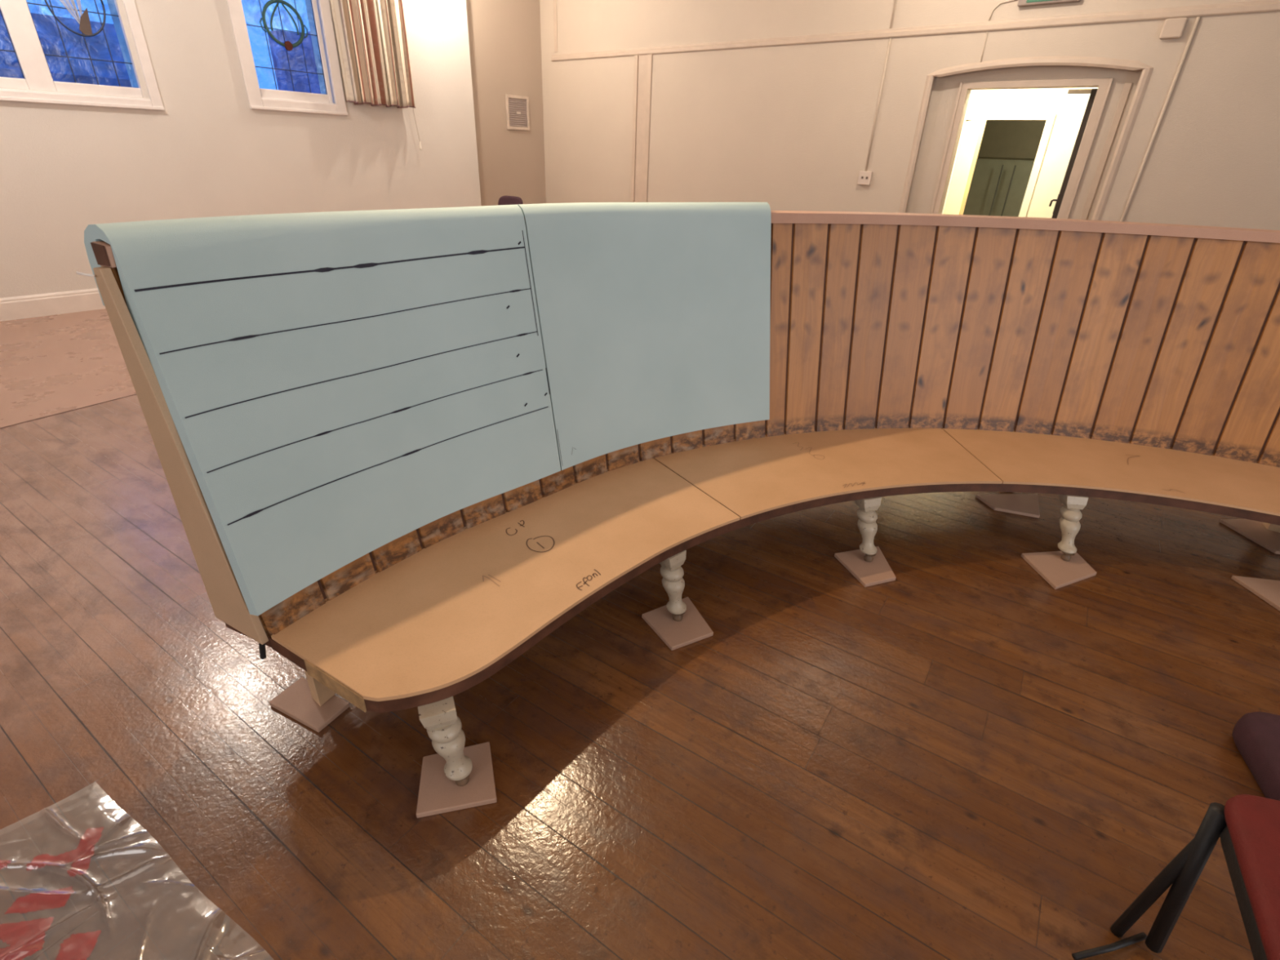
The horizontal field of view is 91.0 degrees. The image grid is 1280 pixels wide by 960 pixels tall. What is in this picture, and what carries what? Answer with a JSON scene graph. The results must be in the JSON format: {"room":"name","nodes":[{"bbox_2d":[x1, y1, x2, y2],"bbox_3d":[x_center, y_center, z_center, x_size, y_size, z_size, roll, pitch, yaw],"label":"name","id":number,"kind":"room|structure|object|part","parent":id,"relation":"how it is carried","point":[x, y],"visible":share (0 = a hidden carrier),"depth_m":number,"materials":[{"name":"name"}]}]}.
{"room":"community hall","nodes":[
{"label":"community hall","id":0,"kind":"room"},
{"bbox_2d":[0,0,481,297],"bbox_3d":[-6.381,-3.207,4.526,0.330,4.250,12.470,22,34,33],"label":"wall","id":1,"kind":"structure","parent":0,"point":[65,169],"depth_m":6.55,"materials":[{"name":"paint"}]},
{"bbox_2d":[0,288,105,321],"bbox_3d":[-6.315,-1.357,5.366,0.022,0.200,12.470,22,34,33],"label":"baseboard","id":2,"kind":"structure","parent":1,"relation":"attached to","point":[21,307],"depth_m":6.05,"materials":[{"name":"white wood"}]},
{"bbox_2d":[0,0,164,110],"bbox_3d":[-5.562,-4.210,4.996,0.295,2.050,2.440,22,34,33],"label":"window","id":3,"kind":"structure","parent":1,"relation":"in","point":[16,15],"depth_m":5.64,"materials":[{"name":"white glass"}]},
{"bbox_2d":[226,0,347,115],"bbox_3d":[-3.929,-5.120,6.792,0.295,1.985,1.095,22,34,33],"label":"window","id":4,"kind":"structure","parent":1,"relation":"in","point":[259,98],"depth_m":7.01,"materials":[{"name":"white glass"}]},
{"bbox_2d":[329,0,415,108],"bbox_3d":[-3.146,-5.460,7.321,0.189,1.917,0.897,22,34,33],"label":"curtain","id":5,"kind":"object","parent":1,"relation":"hanging from","point":[371,37],"visible":1,"depth_m":7.48,"materials":[{"name":"fabric"}]},
{"bbox_2d":[413,108,422,150],"bbox_3d":[-2.895,-5.444,7.809,0.078,2.380,0.031,-23,37,-39],"label":"pull cord","id":6,"kind":"object","parent":5,"relation":"hanging from","point":[420,148],"visible":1,"depth_m":8.30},
{"bbox_2d":[466,0,546,205],"bbox_3d":[-2.031,-5.714,9.656,0.100,4.250,1.980,22,34,33],"label":"wall","id":7,"kind":"structure","parent":0,"point":[504,38],"depth_m":9.53,"materials":[{"name":"paint"}]},
{"bbox_2d":[505,93,529,130],"bbox_3d":[-1.893,-5.694,9.748,0.026,0.460,0.450,22,34,33],"label":"air vent","id":8,"kind":"object","parent":7,"relation":"in","point":[507,96],"visible":1,"depth_m":9.74,"materials":[{"name":"white metal"}]},
{"bbox_2d":[0,308,1279,959],"bbox_3d":[0.983,-0.246,4.004,23.518,0.001,24.207,2,28,0],"label":"floor","id":9,"kind":"structure","parent":0,"point":[962,755],"depth_m":1.91,"materials":[{"name":"brown wood"}]},
{"bbox_2d":[0,393,136,428],"bbox_3d":[-3.463,-0.595,4.334,0.012,0.003,14.293,16,31,25],"label":"trim","id":10,"kind":"structure","parent":9,"relation":"on","point":[135,393],"depth_m":4.01,"materials":[{"name":"brown wood"}]},
{"bbox_2d":[0,817,143,959],"bbox_3d":[-1.248,1.066,1.284,1.224,0.034,0.616,17,31,26],"label":"sheet","id":11,"kind":"object","parent":9,"relation":"on","point":[25,938],"visible":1,"depth_m":1.43,"materials":[{"name":"plastic"}]},
{"bbox_2d":[269,676,349,732],"bbox_3d":[-1.050,0.711,2.000,0.226,0.018,0.124,15,30,22],"label":"pad","id":12,"kind":"object","parent":9,"relation":"on","point":[296,701],"visible":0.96,"depth_m":1.98,"materials":[{"name":"brown wood"}]},
{"bbox_2d":[416,742,497,817],"bbox_3d":[-0.523,0.847,1.778,0.210,0.018,0.197,-7,29,-16],"label":"pad","id":13,"kind":"object","parent":9,"relation":"on","point":[437,793],"visible":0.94,"depth_m":1.75,"materials":[{"name":"brown wood"}]},
{"bbox_2d":[497,195,523,204],"bbox_3d":[-1.883,-3.240,8.421,0.490,1.020,0.557,22,34,33],"label":"upholstered chair","id":14,"kind":"object","parent":9,"relation":"on","point":[504,200],"visible":0.18,"depth_m":8.38,"materials":[{"name":"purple fabric"}]},
{"bbox_2d":[641,596,713,650],"bbox_3d":[0.156,0.547,2.405,0.220,0.018,0.223,-14,32,-28],"label":"pad","id":15,"kind":"object","parent":9,"relation":"on","point":[692,628],"visible":1,"depth_m":2.38,"materials":[{"name":"brown wood"}]},
{"bbox_2d":[834,546,896,586],"bbox_3d":[1.029,0.381,2.788,0.235,0.018,0.241,-6,29,-16],"label":"pad","id":16,"kind":"object","parent":9,"relation":"on","point":[877,571],"visible":1,"depth_m":2.76,"materials":[{"name":"brown wood"}]},
{"bbox_2d":[975,493,1039,518],"bbox_3d":[2.000,0.131,3.340,0.352,0.018,0.246,2,28,0],"label":"pad","id":17,"kind":"object","parent":9,"relation":"on","point":[1025,504],"visible":1,"depth_m":3.34,"materials":[{"name":"brown wood"}]},
{"bbox_2d":[75,202,1279,786],"bbox_3d":[1.872,-0.129,2.293,6.117,1.402,2.419,5,28,5],"label":"bench","id":18,"kind":"object","parent":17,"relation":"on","point":[399,451],"visible":1,"depth_m":2.48,"materials":[{"name":"brown wood"}]},
{"bbox_3d":[-1.214,-0.450,1.376,0.042,0.010,0.007,6,28,8],"label":"cord","id":19,"kind":"part","parent":18,"relation":"part of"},
{"bbox_3d":[-1.129,-0.004,1.583,0.188,1.005,0.022,14,30,21],"label":"panel","id":20,"kind":"part","parent":18,"relation":"part of","materials":[{"name":"beige wood"}]},
{"bbox_3d":[1.888,0.182,2.561,6.060,0.036,2.219,5,28,4],"label":"rail","id":21,"kind":"part","parent":18,"relation":"part of","materials":[{"name":"brown wood"}]},
{"bbox_3d":[-1.008,0.566,1.953,0.053,0.285,0.080,13,29,20],"label":"post","id":22,"kind":"part","parent":18,"relation":"part of","materials":[{"name":"beige wood"}]},
{"bbox_3d":[-0.526,0.697,1.705,0.114,0.242,0.118,-9,30,-21],"label":"leg","id":23,"kind":"part","parent":18,"relation":"part of","materials":[{"name":"beige paint"}]},
{"bbox_3d":[0.122,0.376,2.369,0.090,0.242,0.143,-23,36,-39],"label":"leg","id":24,"kind":"part","parent":18,"relation":"part of","materials":[{"name":"beige paint"}]},
{"bbox_3d":[1.905,-0.270,2.323,6.059,1.007,2.222,5,28,4],"label":"backrest","id":25,"kind":"part","parent":18,"relation":"part of","materials":[{"name":"brown wood"}]},
{"bbox_3d":[1.873,0.271,2.392,5.696,0.042,2.219,5,28,5],"label":"seat frame","id":26,"kind":"part","parent":18,"relation":"part of","materials":[{"name":"brown wood"}]},
{"bbox_3d":[1.008,0.189,2.793,0.090,0.242,0.175,-7,29,-18],"label":"leg","id":27,"kind":"part","parent":18,"relation":"part of","materials":[{"name":"beige paint"}]},
{"bbox_3d":[1.960,0.187,2.868,0.090,0.242,0.196,5,28,4],"label":"leg","id":28,"kind":"part","parent":18,"relation":"part of","materials":[{"name":"beige paint"}]},
{"bbox_3d":[3.211,0.120,3.125,0.053,0.285,0.080,12,29,18],"label":"post","id":29,"kind":"part","parent":18,"relation":"part of","materials":[{"name":"beige wood"}]},
{"bbox_2d":[1021,551,1096,589],"bbox_3d":[1.899,0.399,2.820,0.273,0.018,0.298,2,28,0],"label":"pad","id":30,"kind":"object","parent":9,"relation":"on","point":[1058,572],"visible":0.8,"depth_m":2.81,"materials":[{"name":"brown wood"}]},
{"bbox_2d":[1071,794,1279,959],"bbox_3d":[1.251,0.950,1.145,0.591,0.545,0.458,8,28,12],"label":"upholstered chair","id":31,"kind":"object","parent":9,"relation":"on","point":[1247,826],"visible":1,"depth_m":1.20,"materials":[{"name":"red fabric"}]},
{"bbox_3d":[1.147,0.865,1.365,0.024,0.484,0.062,-13,31,-26],"label":"leg","id":32,"kind":"part","parent":31,"relation":"part of","materials":[{"name":"black metal"}]},
{"bbox_3d":[1.270,0.778,1.060,0.500,0.059,0.389,9,28,13],"label":"seat","id":33,"kind":"part","parent":31,"relation":"part of","materials":[{"name":"red fabric"}]},
{"bbox_3d":[1.272,0.732,1.034,0.538,0.055,0.418,9,28,13],"label":"seat","id":34,"kind":"part","parent":31,"relation":"part of","materials":[{"name":"red fabric"}]},
{"bbox_2d":[1219,519,1279,554],"bbox_3d":[3.140,0.283,3.134,0.262,0.018,0.349,2,28,0],"label":"pad","id":35,"kind":"object","parent":9,"relation":"on","point":[1255,531],"visible":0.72,"depth_m":3.15,"materials":[{"name":"brown wood"}]},
{"bbox_2d":[1231,575,1279,611],"bbox_3d":[2.797,0.533,2.629,0.363,0.018,0.362,6,28,7],"label":"pad","id":36,"kind":"object","parent":9,"relation":"on","point":[1268,590],"visible":1,"depth_m":2.73,"materials":[{"name":"brown wood"}]},
{"bbox_2d":[1231,711,1279,800],"bbox_3d":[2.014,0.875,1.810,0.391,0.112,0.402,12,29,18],"label":"upholstered chair","id":37,"kind":"object","parent":9,"relation":"on","point":[1255,735],"visible":0.9,"depth_m":1.89,"materials":[{"name":"purple fabric"}]},
{"bbox_2d":[539,0,1279,230],"bbox_3d":[4.032,-3.735,6.322,15.000,4.250,0.250,22,34,33],"label":"wall","id":38,"kind":"structure","parent":0,"point":[786,127],"depth_m":7.22,"materials":[{"name":"paint"}]},
{"bbox_2d":[553,0,557,52],"bbox_3d":[-1.253,-7.110,9.254,0.065,1.350,0.012,22,34,33],"label":"trim","id":39,"kind":"structure","parent":38,"relation":"attached to","point":[555,20],"depth_m":9.41,"materials":[{"name":"white wood"}]},
{"bbox_2d":[631,53,652,202],"bbox_3d":[-0.002,-4.634,9.319,0.300,2.790,0.030,22,34,33],"label":"trim","id":40,"kind":"structure","parent":38,"relation":"attached to","point":[642,63],"depth_m":9.07,"materials":[{"name":"white wood"}]},
{"bbox_2d":[857,171,872,185],"bbox_3d":[2.659,-3.567,7.426,0.150,0.145,0.050,22,34,33],"label":"wall socket","id":41,"kind":"object","parent":38,"relation":"attached to","point":[864,178],"visible":1,"depth_m":7.41,"materials":[{"name":"white plastic"}]},
{"bbox_2d":[865,38,891,171],"bbox_3d":[2.688,-4.211,7.107,0.027,1.295,0.022,13,29,20],"label":"cable conduit","id":42,"kind":"object","parent":38,"relation":"attached to","point":[890,39],"visible":1,"depth_m":7.08,"materials":[{"name":"white plastic"}]},
{"bbox_2d":[889,0,897,27],"bbox_3d":[2.725,-5.480,6.456,0.025,1.372,0.022,13,29,20],"label":"cable conduit","id":43,"kind":"object","parent":38,"relation":"attached to","point":[895,2],"visible":1,"depth_m":6.71,"materials":[{"name":"white plastic"}]},
{"bbox_2d":[551,0,1279,61],"bbox_3d":[4.218,-4.212,5.725,14.360,0.082,0.026,22,34,33],"label":"trim","id":44,"kind":"structure","parent":38,"relation":"attached to","point":[1260,6],"depth_m":6.33,"materials":[{"name":"white wood"}]},
{"bbox_2d":[980,31,987,62],"bbox_3d":[3.469,-4.364,6.335,0.016,0.255,0.012,13,29,20],"label":"cable conduit","id":45,"kind":"object","parent":38,"relation":"attached to","point":[987,32],"visible":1,"depth_m":6.33,"materials":[{"name":"white plastic"}]},
{"bbox_2d":[988,0,1015,20],"bbox_3d":[3.549,-4.601,6.144,0.223,0.158,0.014,22,34,33],"label":"cable conduit","id":46,"kind":"object","parent":38,"relation":"attached to","point":[1008,1],"visible":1,"depth_m":6.15,"materials":[{"name":"white plastic"}]},
{"bbox_2d":[930,77,1113,218],"bbox_3d":[3.880,-2.941,6.822,1.360,2.370,0.042,22,34,33],"label":"trim","id":47,"kind":"structure","parent":38,"relation":"attached to","point":[1104,85],"depth_m":6.35,"materials":[{"name":"white wood"}]},
{"bbox_2d":[898,56,1153,220],"bbox_3d":[3.792,-2.987,6.705,1.982,2.555,0.026,22,34,33],"label":"trim","id":48,"kind":"structure","parent":38,"relation":"attached to","point":[1121,64],"depth_m":6.09,"materials":[{"name":"white wood"}]},
{"bbox_2d":[1017,0,1080,7],"bbox_3d":[3.840,-4.579,5.855,0.520,0.235,0.070,22,34,33],"label":"exit sign","id":49,"kind":"object","parent":38,"relation":"attached to","point":[1021,2],"visible":1,"depth_m":5.92,"materials":[{"name":"white plastic"}]},
{"bbox_2d":[1048,88,1097,218],"bbox_3d":[4.639,-2.950,6.962,0.160,2.290,0.865,22,34,33],"label":"door","id":50,"kind":"structure","parent":38,"relation":"in","point":[1059,201],"depth_m":6.38,"materials":[{"name":"wood"}]},
{"bbox_3d":[4.398,-2.949,6.704,0.063,0.190,0.145,2,28,0],"label":"handle","id":51,"kind":"part","parent":50,"relation":"part of","materials":[{"name":"black metal"}]},
{"bbox_2d":[1067,88,1092,93],"bbox_3d":[4.358,-3.841,6.213,0.220,0.038,0.040,22,34,33],"label":"door closer","id":52,"kind":"object","parent":50,"relation":"attached to","point":[1070,91],"depth_m":6.20,"materials":[{"name":"silver metal"}]},
{"bbox_2d":[1080,82,1132,219],"bbox_3d":[4.517,-2.671,6.396,0.055,2.330,0.020,22,34,33],"label":"trim","id":53,"kind":"structure","parent":38,"relation":"attached to","point":[1127,86],"depth_m":6.11,"materials":[{"name":"white wood"}]},
{"bbox_2d":[1120,16,1200,221],"bbox_3d":[4.702,-2.720,6.013,0.066,2.785,0.028,22,34,33],"label":"cable conduit","id":54,"kind":"object","parent":38,"relation":"attached to","point":[1197,21],"visible":0.65,"depth_m":5.69,"materials":[{"name":"white plastic"}]},
{"bbox_2d":[1159,17,1187,39],"bbox_3d":[4.639,-3.928,5.467,0.155,0.145,0.050,22,34,33],"label":"junction box","id":55,"kind":"object","parent":38,"relation":"attached to","point":[1173,28],"visible":1,"depth_m":5.45,"materials":[{"name":"white plastic"}]},
{"bbox_2d":[963,156,1035,217],"bbox_3d":[5.166,-5.082,8.989,7.200,4.250,2.680,22,34,33],"label":"wall","id":56,"kind":"structure","parent":0,"point":[987,171],"depth_m":10.28,"materials":[{"name":"paint"}]},
{"bbox_2d":[988,164,1016,216],"bbox_3d":[5.854,-4.299,10.382,0.204,1.620,0.024,22,34,33],"label":"grab rail","id":57,"kind":"object","parent":56,"relation":"attached to","point":[1002,165],"visible":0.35,"depth_m":10.17,"materials":[{"name":"grey metal"}]},
{"bbox_2d":[968,120,1045,158],"bbox_3d":[5.964,-6.259,9.443,7.000,2.530,0.040,22,34,33],"label":"wall","id":58,"kind":"structure","parent":0,"point":[1000,139],"depth_m":9.93,"materials":[{"name":"white paint"}]},
{"bbox_2d":[965,87,1097,217],"bbox_3d":[4.285,-4.606,8.011,7.000,4.250,0.120,22,34,33],"label":"wall","id":59,"kind":"structure","parent":0,"point":[1069,109],"depth_m":7.61,"materials":[{"name":"paint"}]},
{"bbox_2d":[943,118,986,214],"bbox_3d":[4.077,-3.482,8.166,0.056,2.080,0.785,7,28,9],"label":"door","id":60,"kind":"structure","parent":59,"relation":"in","point":[973,131],"depth_m":7.82,"materials":[{"name":"white wood"}]},
{"bbox_2d":[942,114,1056,217],"bbox_3d":[4.483,-3.549,8.248,1.075,2.170,0.018,22,34,33],"label":"trim","id":61,"kind":"structure","parent":59,"relation":"attached to","point":[1050,118],"depth_m":7.76,"materials":[{"name":"paint"}]},
{"label":"outside","id":62,"kind":"structure","parent":0,"visible":0},
{"bbox_2d":[267,30,320,93],"bbox_3d":[-4.979,-5.355,9.967,0.350,2.920,1.000,22,34,33],"label":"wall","id":63,"kind":"structure","parent":62,"point":[295,56],"depth_m":9.23,"materials":[{"name":"glass"}]}
]}

